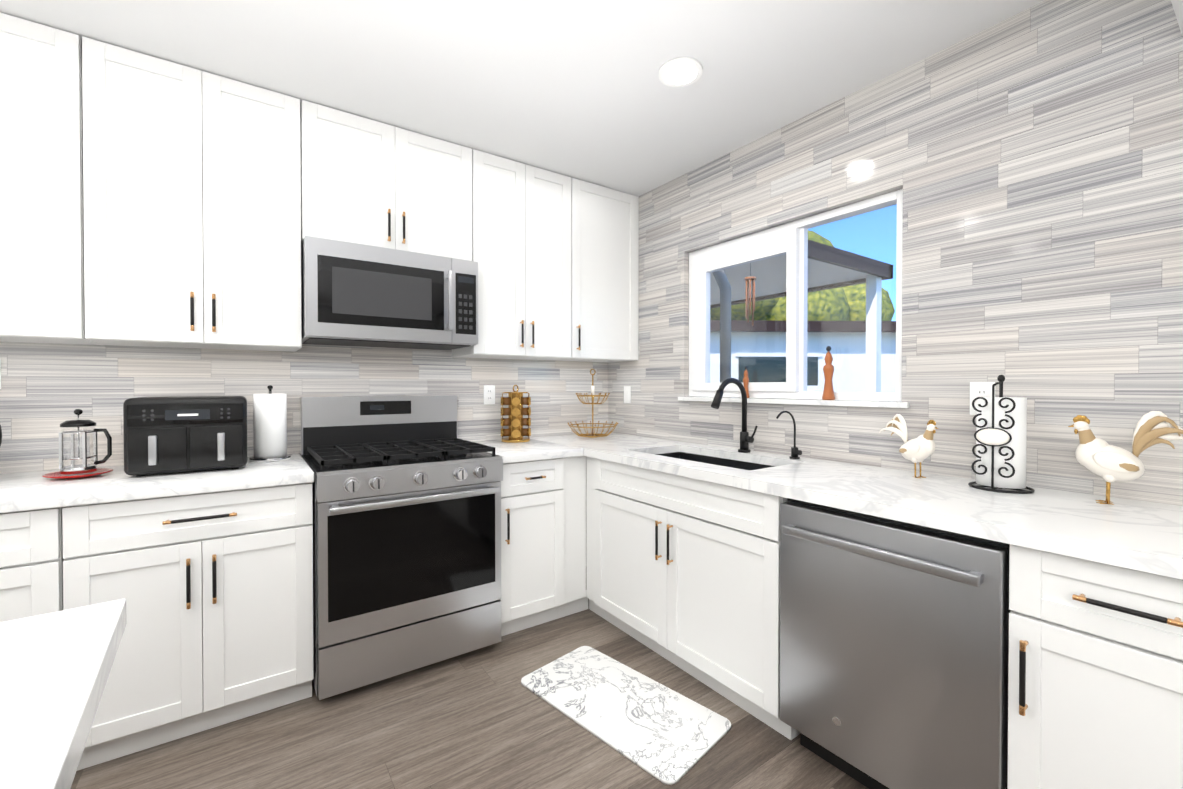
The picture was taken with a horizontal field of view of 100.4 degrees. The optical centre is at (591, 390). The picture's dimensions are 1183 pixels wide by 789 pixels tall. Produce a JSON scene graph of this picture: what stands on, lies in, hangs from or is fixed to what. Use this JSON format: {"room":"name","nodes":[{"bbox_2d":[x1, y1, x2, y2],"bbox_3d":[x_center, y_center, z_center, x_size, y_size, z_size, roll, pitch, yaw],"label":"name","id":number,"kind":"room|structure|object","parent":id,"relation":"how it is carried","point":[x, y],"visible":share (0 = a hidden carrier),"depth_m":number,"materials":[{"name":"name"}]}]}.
{"room":"kitchen","nodes":[
{"label":"kitchen","id":0,"kind":"room"},
{"bbox_2d":[0,342,607,473],"bbox_3d":[-1.688,-0.018,2.324,4.300,2.480,0.160,0,1,-35],"label":"wall","id":1,"kind":"structure","parent":0,"point":[47,390],"depth_m":2.30,"materials":[{"name":"tile"}]},
{"bbox_2d":[0,358,0,388],"bbox_3d":[-2.249,0.095,1.793,0.118,0.431,0.061,0,1,-35],"label":"cord","id":2,"kind":"object","parent":1,"relation":"attached to","point":[0,373],"visible":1,"depth_m":1.85,"materials":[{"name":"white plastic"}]},
{"bbox_2d":[0,13,119,345],"bbox_3d":[-2.178,-0.716,1.669,0.823,1.068,0.332,0,1,-35],"label":"upper cabinet","id":3,"kind":"object","parent":1,"relation":"attached to","point":[56,122],"depth_m":1.70,"materials":[{"name":"white wood"}]},
{"bbox_2d":[108,44,323,351],"bbox_3d":[-1.617,-0.719,2.062,0.792,1.068,0.332,0,1,-35],"label":"upper cabinet","id":4,"kind":"object","parent":1,"relation":"attached to","point":[147,200],"depth_m":1.94,"materials":[{"name":"white wood"}]},
{"bbox_2d":[320,105,475,260],"bbox_3d":[-1.028,-0.956,2.474,0.768,0.603,0.332,0,1,-35],"label":"upper cabinet","id":5,"kind":"object","parent":1,"relation":"attached to","point":[384,185],"depth_m":2.34,"materials":[{"name":"white wood"}]},
{"bbox_2d":[301,236,477,349],"bbox_3d":[-0.992,-0.439,2.428,0.760,0.424,0.455,0,1,-35],"label":"microwave","id":6,"kind":"object","parent":5,"relation":"attached to","point":[356,294],"visible":1,"depth_m":2.25,"materials":[{"name":"silver metal"}]},
{"bbox_2d":[484,385,494,404],"bbox_3d":[-0.616,0.026,2.973,0.072,0.116,0.006,0,1,-35],"label":"electrical outlet","id":7,"kind":"object","parent":1,"relation":"attached to","point":[489,394],"visible":1,"depth_m":2.97,"materials":[{"name":"white plastic"}]},
{"bbox_2d":[452,150,583,360],"bbox_3d":[-0.462,-0.727,2.873,0.734,1.068,0.332,0,1,-35],"label":"upper cabinet","id":8,"kind":"object","parent":1,"relation":"attached to","point":[530,219],"depth_m":2.75,"materials":[{"name":"white wood"}]},
{"bbox_2d":[580,181,638,361],"bbox_3d":[-0.024,-0.730,3.180,0.580,1.068,0.332,0,1,-35],"label":"upper cabinet","id":9,"kind":"object","parent":1,"relation":"attached to","point":[611,217],"depth_m":3.09,"materials":[{"name":"white wood"}]},
{"bbox_2d":[71,598,868,788],"bbox_3d":[-0.292,1.291,0.347,4.620,0.100,5.020,0,1,-35],"label":"floor","id":10,"kind":"structure","parent":0,"point":[483,718],"depth_m":1.71,"materials":[{"name":"brown wood"}]},
{"bbox_2d":[0,504,95,770],"bbox_3d":[-1.997,0.792,1.636,0.586,0.874,0.617,0,1,-35],"label":"base cabinet","id":11,"kind":"object","parent":10,"relation":"on","point":[48,556],"depth_m":1.50,"materials":[{"name":"white wood"}]},
{"bbox_2d":[0,453,313,512],"bbox_3d":[-2.025,0.334,1.597,1.909,0.040,0.642,0,1,-35],"label":"countertop","id":12,"kind":"structure","parent":11,"relation":"on","point":[27,491],"depth_m":1.70,"materials":[{"name":"stone"}]},
{"bbox_2d":[0,425,1,445],"bbox_3d":[-2.142,0.159,1.647,0.256,0.309,0.176,0,1,-17],"label":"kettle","id":13,"kind":"object","parent":12,"relation":"on","point":[0,435],"visible":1,"depth_m":1.69,"materials":[{"name":"black"}]},
{"bbox_2d":[42,409,112,478],"bbox_3d":[-1.853,0.189,1.782,0.184,0.246,0.180,0,1,-20],"label":"press","id":14,"kind":"object","parent":12,"relation":"on","point":[85,469],"visible":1,"depth_m":1.77,"materials":[{"name":"clear glass"}]},
{"bbox_2d":[123,396,246,476],"bbox_3d":[-1.589,0.168,1.958,0.360,0.285,0.356,0,1,-35],"label":"air fryer","id":15,"kind":"object","parent":12,"relation":"on","point":[166,434],"visible":1,"depth_m":1.82,"materials":[{"name":"black plastic"}]},
{"bbox_2d":[249,385,290,461],"bbox_3d":[-1.434,0.142,2.198,0.156,0.332,0.156,0,1,-35],"label":"towel stand","id":16,"kind":"object","parent":12,"relation":"on","point":[270,424],"visible":1,"depth_m":2.15,"materials":[{"name":"white paper"}]},
{"bbox_2d":[0,599,126,788],"bbox_3d":[-0.782,0.784,-0.447,1.600,0.930,1.750,0,1,-38],"label":"kitchen island","id":17,"kind":"object","parent":10,"relation":"on","point":[55,668],"visible":1,"depth_m":0.52,"materials":[{"name":"white stone"}]},
{"bbox_2d":[96,483,313,764],"bbox_3d":[-1.531,0.789,1.963,0.679,0.874,0.617,0,1,-35],"label":"base cabinet","id":18,"kind":"object","parent":10,"relation":"on","point":[214,590],"depth_m":1.72,"materials":[{"name":"white wood"}]},
{"bbox_2d":[301,395,502,699],"bbox_3d":[-0.905,0.627,2.337,0.762,1.190,0.720,0,1,-35],"label":"range","id":19,"kind":"object","parent":10,"relation":"on","point":[406,533],"visible":0.98,"depth_m":2.10,"materials":[{"name":"silver metal"}]},
{"bbox_2d":[500,456,587,635],"bbox_3d":[-0.374,0.781,2.754,0.570,0.874,0.651,0,1,-35],"label":"base cabinet","id":20,"kind":"object","parent":10,"relation":"on","point":[543,541],"visible":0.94,"depth_m":2.50,"materials":[{"name":"white wood"}]},
{"bbox_2d":[473,439,582,463],"bbox_3d":[-0.419,0.323,2.724,0.472,0.040,0.642,0,1,-35],"label":"countertop","id":21,"kind":"structure","parent":20,"relation":"on","point":[532,450],"depth_m":2.55,"materials":[{"name":"stone"}]},
{"bbox_2d":[501,385,530,442],"bbox_3d":[-0.451,0.133,2.930,0.170,0.336,0.170,0,1,35],"label":"spice rack","id":22,"kind":"object","parent":21,"relation":"on","point":[515,421],"visible":1,"depth_m":2.90,"materials":[{"name":"gold metal"}]},
{"bbox_2d":[521,646,730,784],"bbox_3d":[0.108,1.220,1.936,0.780,0.010,0.400,1,1,45],"label":"kitchen mat","id":23,"kind":"object","parent":10,"relation":"on","point":[661,732],"visible":0.92,"depth_m":1.86,"materials":[{"name":"rubber"}]},
{"bbox_2d":[586,456,799,739],"bbox_3d":[0.520,0.785,2.356,0.651,0.874,1.244,0,1,-35],"label":"base cabinet","id":24,"kind":"object","parent":10,"relation":"on","point":[698,599],"visible":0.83,"depth_m":2.01,"materials":[{"name":"white wood"}]},
{"bbox_2d":[530,432,1182,579],"bbox_3d":[0.836,0.452,1.911,0.642,0.282,3.417,0,1,-35],"label":"countertop","id":25,"kind":"structure","parent":24,"relation":"on","point":[1144,536],"depth_m":1.43,"materials":[{"name":"stone"}]},
{"bbox_2d":[568,369,617,437],"bbox_3d":[0.008,0.079,3.155,0.328,0.439,0.322,0,1,-35],"label":"tiered stand","id":26,"kind":"object","parent":25,"relation":"on","point":[592,434],"visible":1,"depth_m":3.14,"materials":[{"name":"gold metal"}]},
{"bbox_2d":[711,378,756,452],"bbox_3d":[0.691,0.122,2.368,0.266,0.367,0.112,0,1,-35],"label":"faucet","id":27,"kind":"object","parent":25,"relation":"on","point":[746,439],"visible":1,"depth_m":2.42,"materials":[{"name":"black metal"}]},
{"bbox_2d":[776,411,801,458],"bbox_3d":[0.874,0.198,2.188,0.158,0.219,0.052,0,1,-35],"label":"filter faucet","id":28,"kind":"object","parent":25,"relation":"on","point":[795,452],"visible":1,"depth_m":2.21,"materials":[{"name":"black metal"}]},
{"bbox_2d":[879,414,937,477],"bbox_3d":[1.159,0.199,1.806,0.077,0.224,0.218,0,1,-23],"label":"rooster","id":29,"kind":"object","parent":25,"relation":"on","point":[920,448],"visible":1,"depth_m":1.76,"materials":[{"name":"white ceramic"}]},
{"bbox_2d":[968,375,1034,493],"bbox_3d":[1.311,0.131,1.577,0.164,0.365,0.165,0,1,-35],"label":"towel holder","id":30,"kind":"object","parent":25,"relation":"on","point":[1000,435],"visible":1,"depth_m":1.53,"materials":[{"name":"black"}]},
{"bbox_2d":[1068,411,1182,504],"bbox_3d":[1.481,0.185,1.349,0.255,0.262,0.090,1,1,43],"label":"rooster","id":31,"kind":"object","parent":25,"relation":"on","point":[1106,461],"visible":1,"depth_m":1.34,"materials":[{"name":"white ceramic"}]},
{"bbox_2d":[780,498,1010,788],"bbox_3d":[1.047,0.792,1.589,0.668,0.874,0.600,0,1,-35],"label":"dishwasher","id":32,"kind":"object","parent":10,"relation":"on","point":[894,647],"visible":0.83,"depth_m":1.37,"materials":[{"name":"grey metal"}]},
{"bbox_2d":[1007,544,1182,788],"bbox_3d":[1.516,0.798,0.936,0.651,0.874,0.995,0,1,-35],"label":"base cabinet","id":33,"kind":"object","parent":10,"relation":"on","point":[1095,681],"visible":0.98,"depth_m":1.06,"materials":[{"name":"white wood"}]},
{"bbox_2d":[0,0,1044,195],"bbox_3d":[-0.292,-1.289,0.322,4.620,0.100,5.020,0,1,-35],"label":"ceiling","id":34,"kind":"structure","parent":0,"point":[578,89],"depth_m":1.85,"materials":[{"name":"white paint"}]},
{"bbox_2d":[659,57,702,86],"bbox_3d":[0.349,-1.247,1.933,0.169,0.013,0.169,0,1,10],"label":"recessed light","id":35,"kind":"object","parent":34,"relation":"in","point":[680,71],"visible":0.98,"depth_m":1.90,"materials":[{"name":"white plastic"}]},
{"bbox_2d":[1171,0,1182,35],"bbox_3d":[1.561,-1.095,0.032,1.598,0.278,2.088,0,1,-35],"label":"soffit beam","id":36,"kind":"structure","parent":34,"relation":"attached to","point":[1177,5],"depth_m":1.26,"materials":[{"name":"white paint"}]},
{"bbox_2d":[608,0,1182,505],"bbox_3d":[1.487,-0.012,1.681,0.160,2.480,4.860,0,1,-35],"label":"wall","id":37,"kind":"structure","parent":0,"point":[1030,162],"depth_m":1.68,"materials":[{"name":"tile"}]},
{"bbox_2d":[624,386,630,402],"bbox_3d":[0.240,0.028,3.310,0.007,0.116,0.072,0,1,-35],"label":"light switch","id":38,"kind":"object","parent":37,"relation":"attached to","point":[627,394],"visible":1,"depth_m":3.31,"materials":[{"name":"white plastic"}]},
{"bbox_2d":[678,397,909,407],"bbox_3d":[0.884,0.052,2.413,0.056,0.023,1.230,0,1,-35],"label":"window sill","id":39,"kind":"structure","parent":37,"relation":"attached to","point":[886,404],"depth_m":2.21,"materials":[{"name":"paint"}]},
{"bbox_2d":[743,367,748,397],"bbox_3d":[0.797,-0.043,2.540,0.036,0.163,0.036,0,1,-35],"label":"pepper mill","id":40,"kind":"object","parent":39,"relation":"on","point":[745,380],"visible":0.79,"depth_m":2.53,"materials":[{"name":"brown wood"}]},
{"bbox_2d":[822,346,834,399],"bbox_3d":[1.049,-0.078,2.179,0.053,0.239,0.053,0,1,-35],"label":"pepper mill","id":41,"kind":"object","parent":39,"relation":"on","point":[828,371],"visible":1,"depth_m":2.17,"materials":[{"name":"brown wood"}]},
{"bbox_2d":[689,189,902,400],"bbox_3d":[0.929,-0.384,2.440,0.077,0.846,1.166,0,1,-35],"label":"window","id":42,"kind":"structure","parent":37,"relation":"in","point":[790,239],"depth_m":2.35,"materials":[{"name":"white plastic"}]},
{"bbox_2d":[970,382,994,414],"bbox_3d":[1.360,0.028,1.714,0.006,0.116,0.072,0,1,-35],"label":"electrical outlet","id":43,"kind":"object","parent":37,"relation":"attached to","point":[980,389],"visible":0.65,"depth_m":1.72,"materials":[{"name":"white plastic"}]},
{"label":"outside","id":44,"kind":"structure","parent":0,"visible":0},
{"bbox_3d":[8.287,1.446,12.905,23.830,0.050,34.000,0,1,-35],"label":"ground","id":45,"kind":"structure","parent":44,"visible":0},
{"bbox_2d":[710,239,892,391],"bbox_3d":[0.894,-0.005,6.200,4.020,2.980,4.460,0,1,-35],"label":"patio cover","id":46,"kind":"object","parent":45,"relation":"on","point":[820,262],"depth_m":5.78,"materials":[{"name":"white"}]},
{"bbox_2d":[745,264,755,325],"bbox_3d":[1.404,-0.937,4.350,0.100,0.720,0.100,0,1,-35],"label":"hanging windchime","id":47,"kind":"object","parent":46,"relation":"hanging from","point":[748,299],"depth_m":4.35,"materials":[{"name":"brown"}]},
{"bbox_2d":[710,320,895,385],"bbox_3d":[3.535,-0.264,12.849,16.000,3.370,4.430,0,1,-2],"label":"neighbouring house","id":48,"kind":"structure","parent":45,"relation":"on","point":[850,334],"depth_m":11.07,"materials":[{"name":"white paint"}]},
{"bbox_2d":[807,386,895,391],"bbox_3d":[3.044,0.685,8.770,14.000,1.550,0.080,0,1,-2],"label":"fence","id":49,"kind":"object","parent":45,"relation":"on","point":[847,388],"depth_m":8.78,"materials":[{"name":"white"}]},
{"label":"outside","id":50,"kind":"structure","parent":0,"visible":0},
{"bbox_2d":[710,230,894,320],"bbox_3d":[3.112,-3.316,18.632,15.425,5.070,5.999,0,1,-2],"label":"tree","id":51,"kind":"object","parent":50,"point":[818,307],"depth_m":16.54,"materials":[{"name":"green plant"}]}
]}

